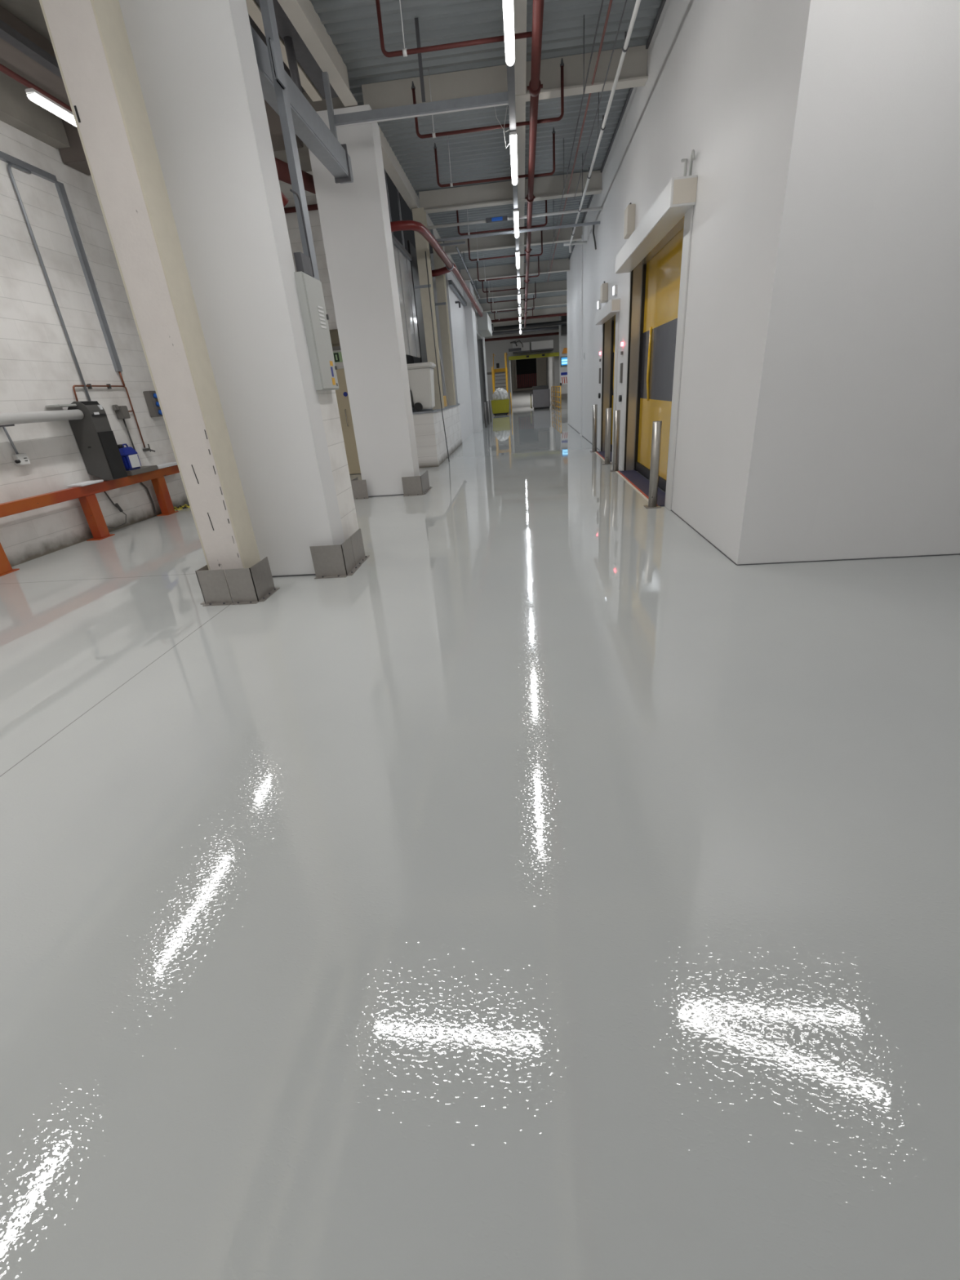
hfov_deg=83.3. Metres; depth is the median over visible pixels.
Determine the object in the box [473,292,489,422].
wall
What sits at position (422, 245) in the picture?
steel post
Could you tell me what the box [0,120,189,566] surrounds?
wall
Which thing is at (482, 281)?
branch
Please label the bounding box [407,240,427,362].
sheet
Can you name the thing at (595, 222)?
channel
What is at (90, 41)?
steel post
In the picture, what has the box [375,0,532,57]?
pipe
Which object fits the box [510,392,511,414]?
fence
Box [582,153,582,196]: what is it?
rod
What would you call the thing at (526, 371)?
shutter
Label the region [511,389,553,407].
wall
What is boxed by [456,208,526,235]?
branch
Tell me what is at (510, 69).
lamp trunking
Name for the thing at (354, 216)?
boxed column
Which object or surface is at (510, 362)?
wall
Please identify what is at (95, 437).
machine
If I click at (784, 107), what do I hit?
wall
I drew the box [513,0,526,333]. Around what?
beam
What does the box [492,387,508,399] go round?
plastic film
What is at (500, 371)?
stairs
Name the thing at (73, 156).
cross beam
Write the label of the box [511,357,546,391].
wall
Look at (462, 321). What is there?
wall
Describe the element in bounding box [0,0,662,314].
ceiling
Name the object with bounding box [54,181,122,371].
conduit
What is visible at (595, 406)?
bollard
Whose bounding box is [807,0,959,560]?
wall
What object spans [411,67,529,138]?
pipe
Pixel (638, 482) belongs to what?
mat
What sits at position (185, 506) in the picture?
strip
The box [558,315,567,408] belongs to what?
wall
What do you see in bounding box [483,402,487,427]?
bollard
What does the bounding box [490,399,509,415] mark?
yellow skip
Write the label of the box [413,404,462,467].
wall
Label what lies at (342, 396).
door
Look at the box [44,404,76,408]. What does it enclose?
pipe
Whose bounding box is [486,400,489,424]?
bollard
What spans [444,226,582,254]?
roof beam
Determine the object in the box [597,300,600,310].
lamp
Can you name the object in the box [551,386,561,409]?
fence
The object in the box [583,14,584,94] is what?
rod
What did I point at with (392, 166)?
beam
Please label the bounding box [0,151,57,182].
conduit
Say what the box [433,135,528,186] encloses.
branch
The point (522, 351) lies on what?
tray
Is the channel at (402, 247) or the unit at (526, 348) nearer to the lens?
the channel at (402, 247)
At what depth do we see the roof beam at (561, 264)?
18.43 m
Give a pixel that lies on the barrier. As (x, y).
(86, 495)
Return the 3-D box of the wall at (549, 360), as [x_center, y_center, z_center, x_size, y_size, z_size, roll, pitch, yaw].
[6.284,-23.637,47.992,0.250,4.500,16.800,-2,25,6]
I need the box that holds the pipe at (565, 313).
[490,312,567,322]
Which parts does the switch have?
switch lever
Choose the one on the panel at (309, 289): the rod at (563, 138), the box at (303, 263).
the box at (303, 263)
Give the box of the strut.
[333,91,508,127]
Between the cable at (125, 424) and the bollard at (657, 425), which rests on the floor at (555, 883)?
the bollard at (657, 425)
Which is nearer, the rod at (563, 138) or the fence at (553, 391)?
the rod at (563, 138)
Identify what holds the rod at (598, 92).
hanging from the ceiling
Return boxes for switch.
[111,404,130,419]
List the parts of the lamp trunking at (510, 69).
loose wire, ceiling lamp, ceiling lamp, ceiling lamp, ceiling lamp, ceiling lamp, ceiling lamp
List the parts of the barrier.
leg, foot plate, rail, leg, foot plate, leg, foot plate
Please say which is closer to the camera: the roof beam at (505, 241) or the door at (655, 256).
the door at (655, 256)
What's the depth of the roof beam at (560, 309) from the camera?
29.99 m
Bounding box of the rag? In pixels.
[66,480,103,487]
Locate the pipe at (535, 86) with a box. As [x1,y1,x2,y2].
[523,0,543,327]
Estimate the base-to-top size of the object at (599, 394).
0.937 m
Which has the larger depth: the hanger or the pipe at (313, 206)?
the pipe at (313, 206)
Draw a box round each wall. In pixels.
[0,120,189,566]
[279,171,343,366]
[405,355,413,406]
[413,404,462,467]
[430,253,483,442]
[435,309,443,391]
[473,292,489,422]
[484,324,559,409]
[509,360,512,399]
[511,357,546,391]
[546,356,555,404]
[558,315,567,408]
[566,0,911,564]
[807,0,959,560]
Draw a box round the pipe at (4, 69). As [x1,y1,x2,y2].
[0,63,71,111]
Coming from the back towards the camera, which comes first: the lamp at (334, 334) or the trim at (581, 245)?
the trim at (581, 245)
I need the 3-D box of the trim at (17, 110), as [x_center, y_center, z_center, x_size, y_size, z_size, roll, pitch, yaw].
[-6.075,-4.270,1.737,0.200,0.430,12.100,-2,25,6]
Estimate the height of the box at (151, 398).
0.390 m
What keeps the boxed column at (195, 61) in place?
on the floor at (555, 883)
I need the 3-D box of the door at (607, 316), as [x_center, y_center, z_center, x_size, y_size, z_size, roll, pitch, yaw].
[2.659,-5.149,10.911,0.420,2.750,2.253,-2,25,6]
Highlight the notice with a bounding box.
[560,371,567,384]
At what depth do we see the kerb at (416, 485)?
8.87 m
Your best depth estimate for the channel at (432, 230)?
12.55 m
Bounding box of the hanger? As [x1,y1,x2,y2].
[414,17,425,102]
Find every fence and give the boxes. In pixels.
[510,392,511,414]
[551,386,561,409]
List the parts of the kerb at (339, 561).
plate, plate, plate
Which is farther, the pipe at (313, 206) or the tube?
the pipe at (313, 206)
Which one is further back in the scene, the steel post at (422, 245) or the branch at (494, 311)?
the branch at (494, 311)
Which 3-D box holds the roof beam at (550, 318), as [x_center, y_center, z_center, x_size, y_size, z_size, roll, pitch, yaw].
[4.477,-20.036,33.762,7.880,0.350,0.200,-2,25,6]
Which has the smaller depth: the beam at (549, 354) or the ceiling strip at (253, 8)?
the ceiling strip at (253, 8)
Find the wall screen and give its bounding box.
[560,356,567,365]
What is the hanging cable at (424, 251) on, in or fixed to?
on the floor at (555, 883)
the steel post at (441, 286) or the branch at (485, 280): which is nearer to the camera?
the steel post at (441, 286)
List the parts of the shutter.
door post, door post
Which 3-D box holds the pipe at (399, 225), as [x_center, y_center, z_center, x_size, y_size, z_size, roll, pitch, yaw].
[-0.798,-11.988,19.478,1.371,0.340,22.770,-2,25,6]
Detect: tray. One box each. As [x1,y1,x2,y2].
[126,465,158,475]
[508,347,520,351]
[512,350,529,354]
[531,348,553,352]
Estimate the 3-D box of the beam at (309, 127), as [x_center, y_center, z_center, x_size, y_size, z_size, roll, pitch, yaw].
[-1.732,-5.085,5.233,0.190,0.340,2.920,-2,25,6]
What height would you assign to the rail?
0.344 m
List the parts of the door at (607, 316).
frame, guide rail, head plate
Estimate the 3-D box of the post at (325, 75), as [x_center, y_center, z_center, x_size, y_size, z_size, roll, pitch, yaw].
[-1.753,-6.121,6.409,0.060,0.910,0.060,-2,25,6]
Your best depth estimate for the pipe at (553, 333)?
35.70 m
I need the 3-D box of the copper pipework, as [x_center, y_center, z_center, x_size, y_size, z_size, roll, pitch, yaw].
[-5.497,-3.283,8.099,0.126,1.016,1.203,0,25,10]
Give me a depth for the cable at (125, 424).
8.38 m
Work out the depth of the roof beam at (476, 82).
7.04 m
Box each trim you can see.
[0,71,70,148]
[412,403,459,414]
[568,0,666,259]
[579,234,582,435]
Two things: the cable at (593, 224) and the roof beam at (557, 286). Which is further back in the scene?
the roof beam at (557, 286)
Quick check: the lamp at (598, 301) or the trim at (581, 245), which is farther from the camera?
the trim at (581, 245)
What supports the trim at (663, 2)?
attached to the wall at (784, 107)
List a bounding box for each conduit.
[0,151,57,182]
[7,162,90,400]
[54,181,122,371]
[118,371,125,386]
[245,1,295,269]
[289,189,314,276]
[425,206,602,229]
[569,0,640,244]
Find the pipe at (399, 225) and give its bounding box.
[390,220,482,316]
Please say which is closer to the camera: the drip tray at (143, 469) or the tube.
the tube
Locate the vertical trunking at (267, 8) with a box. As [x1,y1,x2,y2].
[258,0,319,280]
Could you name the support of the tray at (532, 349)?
on the unit at (544, 345)
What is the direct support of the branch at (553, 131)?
attached to the pipe at (535, 86)
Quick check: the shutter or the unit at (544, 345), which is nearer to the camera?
the unit at (544, 345)
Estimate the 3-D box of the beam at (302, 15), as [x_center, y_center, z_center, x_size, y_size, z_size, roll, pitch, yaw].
[-2.106,-4.463,1.377,0.170,0.370,12.180,-2,25,6]
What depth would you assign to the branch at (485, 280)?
17.03 m
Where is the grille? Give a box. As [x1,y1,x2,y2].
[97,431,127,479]
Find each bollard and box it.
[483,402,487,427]
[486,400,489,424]
[488,400,492,422]
[590,404,598,452]
[601,408,612,464]
[609,409,621,471]
[643,421,662,508]
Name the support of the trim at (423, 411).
on the wall at (431, 445)
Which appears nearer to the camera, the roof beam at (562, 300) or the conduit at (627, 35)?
the conduit at (627, 35)
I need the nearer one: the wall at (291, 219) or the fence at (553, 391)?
the wall at (291, 219)
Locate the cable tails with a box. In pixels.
[680,149,695,176]
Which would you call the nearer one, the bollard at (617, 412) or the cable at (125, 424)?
the cable at (125, 424)
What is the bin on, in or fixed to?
on the trim at (423, 411)
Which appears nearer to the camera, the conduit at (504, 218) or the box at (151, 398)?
the box at (151, 398)
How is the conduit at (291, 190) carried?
attached to the panel at (309, 289)
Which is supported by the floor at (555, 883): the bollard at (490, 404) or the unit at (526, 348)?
the bollard at (490, 404)
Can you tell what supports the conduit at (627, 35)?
hanging from the rod at (598, 92)
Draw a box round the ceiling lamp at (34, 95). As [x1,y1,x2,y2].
[25,88,76,126]
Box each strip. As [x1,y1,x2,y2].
[173,504,190,510]
[245,0,322,101]
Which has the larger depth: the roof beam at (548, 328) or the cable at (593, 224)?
the roof beam at (548, 328)
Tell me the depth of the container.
36.05 m
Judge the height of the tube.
0.142 m
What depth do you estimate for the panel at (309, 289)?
4.69 m
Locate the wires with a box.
[545,0,626,279]
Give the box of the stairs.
[486,352,508,394]
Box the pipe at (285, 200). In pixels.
[280,191,288,206]
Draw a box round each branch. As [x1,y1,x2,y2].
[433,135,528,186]
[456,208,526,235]
[467,230,525,261]
[476,254,525,281]
[481,280,524,293]
[485,287,524,302]
[490,298,524,312]
[493,311,524,319]
[528,255,539,277]
[528,281,536,299]
[529,230,542,256]
[531,200,547,227]
[533,127,555,177]
[537,57,564,124]
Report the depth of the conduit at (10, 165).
6.98 m
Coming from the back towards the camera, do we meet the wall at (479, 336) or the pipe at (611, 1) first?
the wall at (479, 336)
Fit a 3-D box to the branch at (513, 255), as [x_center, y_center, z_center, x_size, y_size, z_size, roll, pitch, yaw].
[0.432,-10.406,14.125,1.516,0.708,0.055,-2,25,6]
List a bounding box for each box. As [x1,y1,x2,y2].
[142,391,162,417]
[293,252,313,276]
[560,393,567,399]
[600,280,608,302]
[623,202,635,239]
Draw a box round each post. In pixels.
[39,0,260,597]
[321,71,337,140]
[412,207,444,409]
[432,241,456,405]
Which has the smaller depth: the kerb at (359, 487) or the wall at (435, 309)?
the kerb at (359, 487)
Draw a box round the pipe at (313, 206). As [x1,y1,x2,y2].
[284,204,318,213]
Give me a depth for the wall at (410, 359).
15.49 m
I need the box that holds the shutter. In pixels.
[514,357,537,388]
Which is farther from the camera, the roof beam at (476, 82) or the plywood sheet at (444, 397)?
the plywood sheet at (444, 397)
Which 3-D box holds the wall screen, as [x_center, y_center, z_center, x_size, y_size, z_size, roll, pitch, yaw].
[5.455,-17.302,33.451,0.880,0.500,0.105,-2,25,6]
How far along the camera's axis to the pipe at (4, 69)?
5.76 m
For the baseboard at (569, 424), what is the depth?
4.49 m
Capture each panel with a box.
[293,271,338,390]
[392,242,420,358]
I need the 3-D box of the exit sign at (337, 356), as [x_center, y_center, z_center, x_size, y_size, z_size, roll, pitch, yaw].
[-2.855,-5.769,10.999,0.520,0.180,0.042,-2,25,6]
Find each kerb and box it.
[195,556,279,606]
[309,528,369,578]
[351,476,368,499]
[401,470,432,496]
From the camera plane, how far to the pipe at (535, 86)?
6.60 m
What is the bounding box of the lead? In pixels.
[103,491,126,528]
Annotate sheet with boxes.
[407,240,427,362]
[443,395,446,406]
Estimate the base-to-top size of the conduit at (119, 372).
0.201 m
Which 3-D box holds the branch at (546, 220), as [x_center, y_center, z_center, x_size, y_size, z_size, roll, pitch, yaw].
[1.274,-9.257,11.608,0.356,0.599,0.052,-2,25,6]
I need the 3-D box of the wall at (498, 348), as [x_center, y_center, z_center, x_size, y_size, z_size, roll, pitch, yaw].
[3.975,-20.295,40.217,10.700,5.330,0.400,-2,25,6]
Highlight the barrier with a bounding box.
[0,465,179,576]
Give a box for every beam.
[58,98,303,175]
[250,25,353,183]
[275,157,315,194]
[277,0,357,106]
[361,44,648,109]
[377,122,460,273]
[418,169,602,213]
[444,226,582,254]
[460,257,569,281]
[473,280,566,299]
[480,295,567,311]
[488,306,567,319]
[491,316,559,326]
[508,351,559,359]
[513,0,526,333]
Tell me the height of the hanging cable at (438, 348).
2.242 m
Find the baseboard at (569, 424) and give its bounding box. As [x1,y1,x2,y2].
[568,424,959,565]
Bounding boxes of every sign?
[333,351,342,362]
[562,347,567,353]
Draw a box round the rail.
[455,246,479,298]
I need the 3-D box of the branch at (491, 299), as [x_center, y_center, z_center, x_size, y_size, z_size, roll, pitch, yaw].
[1.229,-15.166,24.232,1.516,0.708,0.055,-2,25,6]
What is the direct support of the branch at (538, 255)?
attached to the pipe at (535, 86)
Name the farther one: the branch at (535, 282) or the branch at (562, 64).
the branch at (535, 282)
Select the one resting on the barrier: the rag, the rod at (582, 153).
the rag
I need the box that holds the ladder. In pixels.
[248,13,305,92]
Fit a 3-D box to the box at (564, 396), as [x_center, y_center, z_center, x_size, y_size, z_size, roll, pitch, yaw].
[5.581,-15.486,34.255,0.920,0.300,0.180,-2,25,6]
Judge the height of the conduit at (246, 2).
2.430 m
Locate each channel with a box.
[383,168,412,260]
[430,229,465,246]
[435,221,599,241]
[448,280,466,306]
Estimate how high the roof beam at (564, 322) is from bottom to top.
0.212 m
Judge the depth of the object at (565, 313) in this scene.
28.30 m
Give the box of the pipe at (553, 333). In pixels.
[484,332,559,341]
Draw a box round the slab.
[156,462,177,469]
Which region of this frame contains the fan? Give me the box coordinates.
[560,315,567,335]
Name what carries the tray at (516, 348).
attached to the unit at (526, 348)
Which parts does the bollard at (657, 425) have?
plate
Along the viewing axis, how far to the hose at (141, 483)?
8.81 m
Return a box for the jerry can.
[117,443,141,471]
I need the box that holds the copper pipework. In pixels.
[72,383,155,452]
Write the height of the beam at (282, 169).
0.798 m
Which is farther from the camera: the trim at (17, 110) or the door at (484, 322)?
the door at (484, 322)
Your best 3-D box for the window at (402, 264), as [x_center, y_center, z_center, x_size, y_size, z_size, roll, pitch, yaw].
[-1.499,-6.713,10.803,0.055,1.810,2.090,-2,25,6]
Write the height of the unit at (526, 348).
0.620 m
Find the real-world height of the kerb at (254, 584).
0.300 m
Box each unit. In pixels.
[512,342,529,354]
[530,339,553,352]
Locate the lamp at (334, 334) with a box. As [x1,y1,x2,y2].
[328,328,341,350]
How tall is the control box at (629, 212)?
0.421 m
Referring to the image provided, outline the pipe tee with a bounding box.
[563,240,586,253]
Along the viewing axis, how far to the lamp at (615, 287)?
9.60 m
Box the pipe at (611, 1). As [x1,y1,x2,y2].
[547,0,612,281]
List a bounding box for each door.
[335,365,360,474]
[476,311,492,427]
[595,297,620,462]
[615,174,697,510]
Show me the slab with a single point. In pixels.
(170, 464)
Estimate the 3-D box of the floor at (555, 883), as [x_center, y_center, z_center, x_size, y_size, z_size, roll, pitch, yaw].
[1.299,-6.813,18.187,12.800,0.150,55.200,-2,25,6]
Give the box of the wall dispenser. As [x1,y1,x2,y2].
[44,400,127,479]
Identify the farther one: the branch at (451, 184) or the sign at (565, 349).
the sign at (565, 349)
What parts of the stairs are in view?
handrail, handrail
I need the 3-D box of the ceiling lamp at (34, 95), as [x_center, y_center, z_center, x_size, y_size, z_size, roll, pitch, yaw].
[-4.278,-5.637,5.994,0.090,0.090,1.750,-2,25,6]
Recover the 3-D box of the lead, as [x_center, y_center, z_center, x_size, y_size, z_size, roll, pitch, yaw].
[-5.414,-1.915,7.896,0.116,0.530,0.512,-2,25,6]
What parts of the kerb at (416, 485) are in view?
plate, plate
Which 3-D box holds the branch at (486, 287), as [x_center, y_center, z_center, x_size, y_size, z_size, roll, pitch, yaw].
[1.008,-13.849,21.435,1.516,0.708,0.055,-2,25,6]
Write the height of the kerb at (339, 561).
0.300 m
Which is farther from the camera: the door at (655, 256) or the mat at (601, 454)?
the mat at (601, 454)
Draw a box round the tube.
[0,408,84,426]
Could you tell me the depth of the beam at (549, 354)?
39.36 m
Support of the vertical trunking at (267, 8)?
attached to the boxed column at (195, 61)
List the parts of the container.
container lid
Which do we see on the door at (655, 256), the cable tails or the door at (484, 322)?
the cable tails
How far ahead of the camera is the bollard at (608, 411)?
10.29 m
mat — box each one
[595,451,612,461]
[615,470,665,506]
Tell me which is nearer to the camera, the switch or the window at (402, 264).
the switch
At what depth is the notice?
33.90 m
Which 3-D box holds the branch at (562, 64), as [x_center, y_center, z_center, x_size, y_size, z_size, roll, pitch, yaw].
[0.906,-7.059,6.943,0.356,0.599,0.052,-2,25,6]
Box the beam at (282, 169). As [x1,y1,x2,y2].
[275,157,315,194]
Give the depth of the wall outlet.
6.52 m
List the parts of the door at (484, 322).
frame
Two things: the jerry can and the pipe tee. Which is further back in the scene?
the pipe tee
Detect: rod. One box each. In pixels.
[563,137,564,179]
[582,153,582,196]
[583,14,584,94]
[597,92,599,139]
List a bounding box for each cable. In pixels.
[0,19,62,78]
[122,418,136,451]
[424,251,449,462]
[438,347,448,405]
[592,224,596,249]
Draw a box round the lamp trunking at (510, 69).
[490,0,520,329]
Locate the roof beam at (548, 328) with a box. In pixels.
[492,325,559,335]
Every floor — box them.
[0,404,959,1279]
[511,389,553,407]
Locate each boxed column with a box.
[118,0,359,577]
[308,104,419,497]
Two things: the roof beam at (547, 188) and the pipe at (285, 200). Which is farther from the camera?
the roof beam at (547, 188)
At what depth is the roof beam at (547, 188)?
11.03 m
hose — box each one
[139,482,156,514]
[510,340,523,346]
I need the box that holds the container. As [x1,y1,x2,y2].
[530,385,550,409]
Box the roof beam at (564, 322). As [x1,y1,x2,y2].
[493,320,567,331]
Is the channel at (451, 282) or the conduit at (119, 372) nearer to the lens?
the conduit at (119, 372)
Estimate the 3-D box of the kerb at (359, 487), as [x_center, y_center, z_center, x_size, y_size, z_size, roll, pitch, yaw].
[-2.005,-2.571,9.106,0.305,0.300,0.465,-2,25,6]
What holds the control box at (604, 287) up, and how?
attached to the wall at (784, 107)
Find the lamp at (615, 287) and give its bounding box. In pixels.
[612,284,617,296]
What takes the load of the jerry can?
on the drip tray at (143, 469)
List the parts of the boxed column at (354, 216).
casing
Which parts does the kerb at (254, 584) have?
plate, plate, plate, plate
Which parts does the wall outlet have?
plate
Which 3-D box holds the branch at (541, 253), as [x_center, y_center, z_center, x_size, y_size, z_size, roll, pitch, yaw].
[1.480,-10.489,14.225,0.356,0.599,0.052,-2,25,6]
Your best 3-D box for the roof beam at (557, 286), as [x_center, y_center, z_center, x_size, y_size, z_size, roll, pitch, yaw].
[3.559,-14.553,22.121,7.880,0.350,0.200,-2,25,6]
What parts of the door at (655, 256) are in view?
guide rail, rail, head plate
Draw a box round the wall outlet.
[2,426,30,466]
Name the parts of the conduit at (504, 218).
label plate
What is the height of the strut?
0.090 m
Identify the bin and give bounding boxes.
[406,361,435,411]

